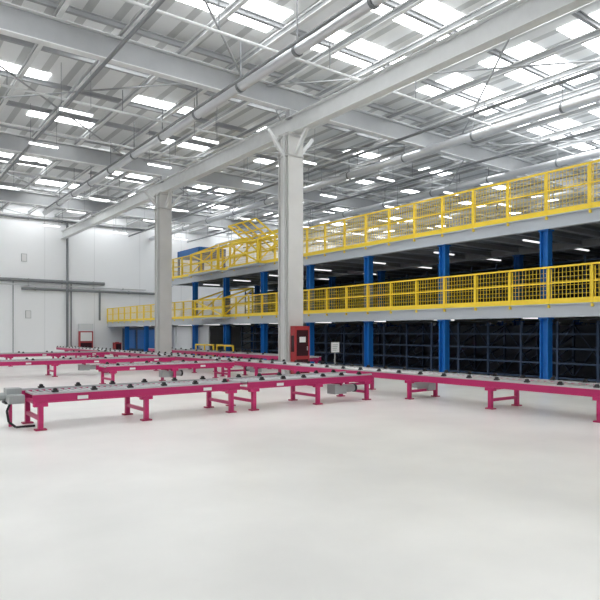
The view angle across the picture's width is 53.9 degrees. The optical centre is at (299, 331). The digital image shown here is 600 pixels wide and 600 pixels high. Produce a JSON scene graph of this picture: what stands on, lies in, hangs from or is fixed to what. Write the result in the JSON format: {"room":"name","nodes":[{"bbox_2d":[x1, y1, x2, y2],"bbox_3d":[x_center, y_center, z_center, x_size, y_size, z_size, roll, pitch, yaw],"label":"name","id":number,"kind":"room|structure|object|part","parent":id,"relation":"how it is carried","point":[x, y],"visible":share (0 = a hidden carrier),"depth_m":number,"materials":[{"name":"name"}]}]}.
{"room":"warehouse","nodes":[
{"label":"warehouse","id":0,"kind":"room"},
{"bbox_2d":[0,203,339,352],"bbox_3d":[-16.826,-4.070,49.326,60.000,11.400,0.200,0,0,-37],"label":"wall","id":1,"kind":"structure","parent":0,"point":[96,253],"depth_m":48.38,"materials":[{"name":"white paint"}]},
{"bbox_2d":[21,253,26,261],"bbox_3d":[-21.395,-5.770,45.750,0.400,0.600,0.070,0,0,-37],"label":"junction box","id":2,"kind":"object","parent":1,"relation":"attached to","point":[23,256],"visible":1,"depth_m":45.74,"materials":[{"name":"grey"}]},
{"bbox_2d":[25,310,30,317],"bbox_3d":[-21.154,-1.370,45.930,0.400,0.600,0.070,0,0,-37],"label":"junction box","id":3,"kind":"object","parent":1,"relation":"attached to","point":[27,313],"visible":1,"depth_m":45.86,"materials":[{"name":"grey"}]},
{"bbox_2d":[0,214,154,352],"bbox_3d":[-25.906,-3.675,42.265,35.000,10.610,0.264,0,0,-37],"label":"pipes","id":4,"kind":"object","parent":1,"relation":"attached to","point":[66,281],"visible":0.81,"depth_m":47.50,"materials":[{"name":"grey metal"}]},
{"bbox_2d":[0,349,599,599],"bbox_3d":[1.019,1.730,25.397,60.000,0.200,59.500,0,0,-37],"label":"floor","id":5,"kind":"structure","parent":0,"point":[387,496],"depth_m":5.95,"materials":[{"name":"paint"}]},
{"bbox_2d":[0,387,34,427],"bbox_3d":[-4.918,1.300,10.124,0.580,0.660,0.549,0,0,-37],"label":"control box","id":6,"kind":"object","parent":5,"relation":"on","point":[12,395],"visible":1,"depth_m":10.03,"materials":[{"name":"grey metal"}]},
{"bbox_2d":[0,350,109,366],"bbox_3d":[-15.632,1.284,26.983,13.600,0.692,1.090,0,0,-37],"label":"conveyor","id":7,"kind":"object","parent":5,"relation":"on","point":[52,354],"visible":0.87,"depth_m":29.14,"materials":[{"name":"metal"}]},
{"bbox_2d":[78,324,92,347],"bbox_3d":[-17.463,0.480,48.090,1.100,2.300,0.320,0,0,-37],"label":"tall cabinet","id":8,"kind":"object","parent":5,"relation":"on","point":[85,331],"visible":0.82,"depth_m":47.95,"materials":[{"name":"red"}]},
{"bbox_2d":[0,354,174,376],"bbox_3d":[-10.909,1.284,20.650,13.600,0.692,1.090,0,0,-37],"label":"conveyor","id":9,"kind":"object","parent":5,"relation":"on","point":[81,362],"visible":0.93,"depth_m":22.26,"materials":[{"name":"metal"}]},
{"bbox_2d":[113,342,121,349],"bbox_3d":[-14.408,1.207,46.501,0.500,0.846,0.620,0,0,-37],"label":"box","id":10,"kind":"object","parent":5,"relation":"on","point":[117,345],"visible":0.82,"depth_m":46.28,"materials":[{"name":"red metal"}]},
{"bbox_2d":[21,376,239,430],"bbox_3d":[-3.102,1.284,11.277,3.950,0.692,1.090,0,0,-37],"label":"conveyor","id":11,"kind":"object","parent":5,"relation":"on","point":[41,396],"visible":0.99,"depth_m":10.86,"materials":[{"name":"metal"}]},
{"bbox_2d":[122,328,154,351],"bbox_3d":[-12.148,0.655,46.265,0.160,1.950,9.900,0,0,-37],"label":"roller shutter","id":12,"kind":"object","parent":5,"relation":"on","point":[136,335],"visible":0.4,"depth_m":47.48,"materials":[{"name":"blue paint"}]},
{"bbox_2d":[144,189,181,361],"bbox_3d":[-7.374,-2.950,31.800,1.620,9.159,1.620,0,0,8],"label":"steel pillar","id":13,"kind":"structure","parent":5,"relation":"on","point":[163,204],"depth_m":31.52,"materials":[{"name":"metal"}]},
{"bbox_2d":[96,358,234,383],"bbox_3d":[-4.312,1.284,19.332,4.400,0.692,1.090,0,0,-37],"label":"conveyor","id":14,"kind":"object","parent":5,"relation":"on","point":[168,369],"visible":0.96,"depth_m":18.91,"materials":[{"name":"metal"}]},
{"bbox_2d":[172,326,209,355],"bbox_3d":[-7.622,0.630,38.850,0.090,2.000,7.060,0,0,-37],"label":"partition panel","id":15,"kind":"object","parent":5,"relation":"on","point":[181,335],"visible":0.39,"depth_m":38.43,"materials":[{"name":"grey metal"}]},
{"bbox_2d":[195,344,213,355],"bbox_3d":[-5.567,1.167,34.395,0.185,0.926,2.385,0,0,-37],"label":"barrier","id":16,"kind":"object","parent":5,"relation":"on","point":[204,345],"visible":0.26,"depth_m":34.35,"materials":[{"name":"yellow metal"}]},
{"bbox_2d":[216,345,233,350],"bbox_3d":[-4.132,1.167,32.471,0.185,0.926,1.985,0,0,-37],"label":"barrier","id":17,"kind":"object","parent":5,"relation":"on","point":[225,346],"visible":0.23,"depth_m":32.42,"materials":[{"name":"yellow metal"}]},
{"bbox_2d":[148,347,320,368],"bbox_3d":[-4.296,1.284,30.727,1.090,0.692,16.000,0,0,-37],"label":"conveyor","id":18,"kind":"object","parent":5,"relation":"on","point":[268,356],"visible":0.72,"depth_m":28.97,"materials":[{"name":"metal"}]},
{"bbox_2d":[266,127,313,374],"bbox_3d":[-0.355,-2.950,22.389,1.620,9.159,1.620,0,0,8],"label":"steel pillar","id":19,"kind":"structure","parent":5,"relation":"on","point":[289,145],"depth_m":22.13,"materials":[{"name":"metal"}]},
{"bbox_2d":[224,369,371,410],"bbox_3d":[0.036,1.284,13.618,3.500,0.692,1.090,0,0,-37],"label":"conveyor","id":20,"kind":"object","parent":5,"relation":"on","point":[334,380],"visible":0.98,"depth_m":13.41,"materials":[{"name":"metal"}]},
{"bbox_2d":[290,326,309,373],"bbox_3d":[0.008,0.705,21.892,0.692,1.850,0.310,0,0,-37],"label":"tall cabinet","id":21,"kind":"object","parent":5,"relation":"on","point":[299,335],"visible":0.78,"depth_m":21.76,"materials":[{"name":"red metal"}]},
{"bbox_2d":[56,346,599,422],"bbox_3d":[-2.998,1.284,22.713,1.090,0.692,44.000,0,0,-37],"label":"conveyor","id":22,"kind":"object","parent":5,"relation":"on","point":[424,380],"visible":0.94,"depth_m":14.52,"materials":[{"name":"metal"}]},
{"bbox_2d":[330,341,339,364],"bbox_3d":[1.366,1.000,23.092,0.360,1.260,0.360,0,0,8],"label":"sign stand","id":23,"kind":"object","parent":5,"relation":"on","point":[334,345],"visible":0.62,"depth_m":23.08,"materials":[{"name":"grey metal"}]},
{"bbox_2d":[107,159,599,379],"bbox_3d":[9.543,-2.088,36.644,26.886,7.436,51.620,0,0,-37],"label":"platform","id":24,"kind":"object","parent":5,"relation":"on","point":[569,233],"visible":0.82,"depth_m":23.85,"materials":[{"name":"blue paint"}]},
{"bbox_2d":[177,247,225,274],"bbox_3d":[-6.573,-4.470,39.258,1.920,1.900,3.200,0,0,-37],"label":"frame","id":25,"kind":"object","parent":24,"relation":"on","point":[196,249],"visible":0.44,"depth_m":38.50,"materials":[{"name":"blue paint"}]},
{"bbox_3d":[-0.785,-1.350,28.942,0.065,1.250,51.620,0,0,-37],"label":"railing","id":26,"kind":"part","parent":24,"relation":"part of","materials":[{"name":"yellow metal"}]},
{"bbox_3d":[13.239,-4.125,32.128,26.360,1.450,39.960,0,0,-37],"label":"railing","id":27,"kind":"part","parent":24,"relation":"part of","materials":[{"name":"yellow metal"}]},
{"bbox_2d":[245,255,599,312],"bbox_3d":[7.817,-1.895,27.660,1.075,2.100,38.070,0,0,-37],"label":"storage rack","id":28,"kind":"object","parent":24,"relation":"on","point":[358,302],"visible":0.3,"depth_m":27.39,"materials":[{"name":"metal"}]},
{"bbox_2d":[241,321,599,382],"bbox_3d":[6.484,0.640,22.924,1.075,1.980,32.070,0,0,-37],"label":"storage rack","id":29,"kind":"object","parent":5,"relation":"on","point":[510,350],"visible":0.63,"depth_m":23.01,"materials":[{"name":"black metal"}]},
{"bbox_2d":[314,323,586,326],"bbox_3d":[9.210,0.640,24.957,1.075,1.980,32.070,0,0,-37],"label":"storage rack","id":30,"kind":"object","parent":5,"relation":"on","point":[539,323],"visible":0.06,"depth_m":27.37,"materials":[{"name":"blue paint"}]},
{"bbox_2d":[0,0,599,243],"bbox_3d":[1.019,-9.870,25.397,60.000,0.200,59.500,0,0,-37],"label":"ceiling","id":31,"kind":"structure","parent":0,"point":[393,36],"depth_m":23.87,"materials":[{"name":"grey metal"}]},
{"bbox_2d":[0,158,14,188],"label":"lamps","id":32,"kind":"object","parent":31,"relation":"hanging from","point":[5,186],"depth_m":31.05,"materials":[{"name":"white plastic"}]},
{"bbox_2d":[28,103,58,148],"label":"lamps","id":33,"kind":"object","parent":31,"relation":"hanging from","point":[56,146],"depth_m":23.95,"materials":[{"name":"white plastic"}]},
{"bbox_2d":[56,106,93,116],"label":"lamps","id":34,"kind":"object","parent":31,"relation":"hanging from","point":[84,113],"depth_m":20.37,"materials":[{"name":"white plastic"}]},
{"bbox_2d":[89,187,109,200],"label":"lamps","id":35,"kind":"object","parent":31,"relation":"hanging from","point":[95,198],"depth_m":33.71,"materials":[{"name":"white plastic"}]},
{"bbox_2d":[172,191,188,211],"label":"lamps","id":36,"kind":"object","parent":31,"relation":"hanging from","point":[177,209],"depth_m":36.68,"materials":[{"name":"white plastic"}]},
{"bbox_2d":[192,122,219,143],"label":"lamps","id":37,"kind":"object","parent":31,"relation":"hanging from","point":[194,136],"depth_m":23.32,"materials":[{"name":"white plastic"}]},
{"bbox_2d":[0,0,599,237],"bbox_3d":[0.368,-9.755,26.939,56.800,0.029,54.750,0,0,-37],"label":"skylight panels","id":38,"kind":"object","parent":31,"relation":"attached to","point":[433,9],"visible":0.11,"depth_m":21.64,"materials":[{"name":"white glass"}]},
{"bbox_2d":[303,159,316,164],"label":"lamps","id":39,"kind":"object","parent":31,"relation":"hanging from","point":[304,161],"depth_m":26.47,"materials":[{"name":"white plastic"}]},
{"bbox_2d":[377,170,394,181],"label":"lamps","id":40,"kind":"object","parent":31,"relation":"hanging from","point":[378,177],"depth_m":29.29,"materials":[{"name":"white plastic"}]},
{"bbox_2d":[0,0,599,252],"bbox_3d":[1.019,-8.320,25.397,60.000,1.700,59.500,0,0,-37],"label":"ceiling beams","id":41,"kind":"structure","parent":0,"point":[302,110],"depth_m":22.09,"materials":[{"name":"grey metal"}]},
{"bbox_2d":[43,224,59,226],"label":"lamps","id":42,"kind":"object","parent":41,"relation":"hanging from","point":[43,224],"depth_m":42.19,"materials":[{"name":"white plastic"}]},
{"bbox_2d":[67,210,85,213],"label":"lamps","id":43,"kind":"object","parent":41,"relation":"hanging from","point":[73,211],"depth_m":37.38,"materials":[{"name":"white plastic"}]},
{"bbox_2d":[147,162,171,168],"label":"lamps","id":44,"kind":"object","parent":41,"relation":"hanging from","point":[149,163],"depth_m":26.98,"materials":[{"name":"white plastic"}]},
{"bbox_2d":[240,209,255,220],"label":"lamps","id":45,"kind":"object","parent":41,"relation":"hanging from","point":[244,218],"depth_m":39.75,"materials":[{"name":"white plastic"}]},
{"bbox_2d":[242,179,262,184],"label":"lamps","id":46,"kind":"object","parent":41,"relation":"hanging from","point":[244,180],"depth_m":29.93,"materials":[{"name":"white plastic"}]},
{"bbox_2d":[0,0,599,252],"bbox_3d":[1.019,-8.261,25.397,59.800,1.858,59.300,0,0,-37],"label":"pipes","id":47,"kind":"object","parent":41,"relation":"attached to","point":[356,9],"visible":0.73,"depth_m":25.48,"materials":[{"name":"grey metal"}]},
{"bbox_2d":[320,188,336,197],"label":"lamps","id":48,"kind":"object","parent":41,"relation":"hanging from","point":[321,194],"depth_m":32.90,"materials":[{"name":"white plastic"}]},
{"bbox_2d":[384,186,398,208],"label":"lamps","id":49,"kind":"object","parent":41,"relation":"hanging from","point":[389,206],"depth_m":36.07,"materials":[{"name":"white"}]},
{"bbox_2d":[443,190,457,195],"label":"lamps","id":50,"kind":"object","parent":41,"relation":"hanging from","point":[448,192],"depth_m":32.22,"materials":[{"name":"white plastic"}]},
{"bbox_2d":[0,0,599,246],"bbox_3d":[1.421,-9.303,25.713,61.022,0.535,59.525,0,0,-37],"label":"roof purlins","id":51,"kind":"structure","parent":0,"point":[398,9],"depth_m":24.57,"materials":[{"name":"grey metal"}]}
]}

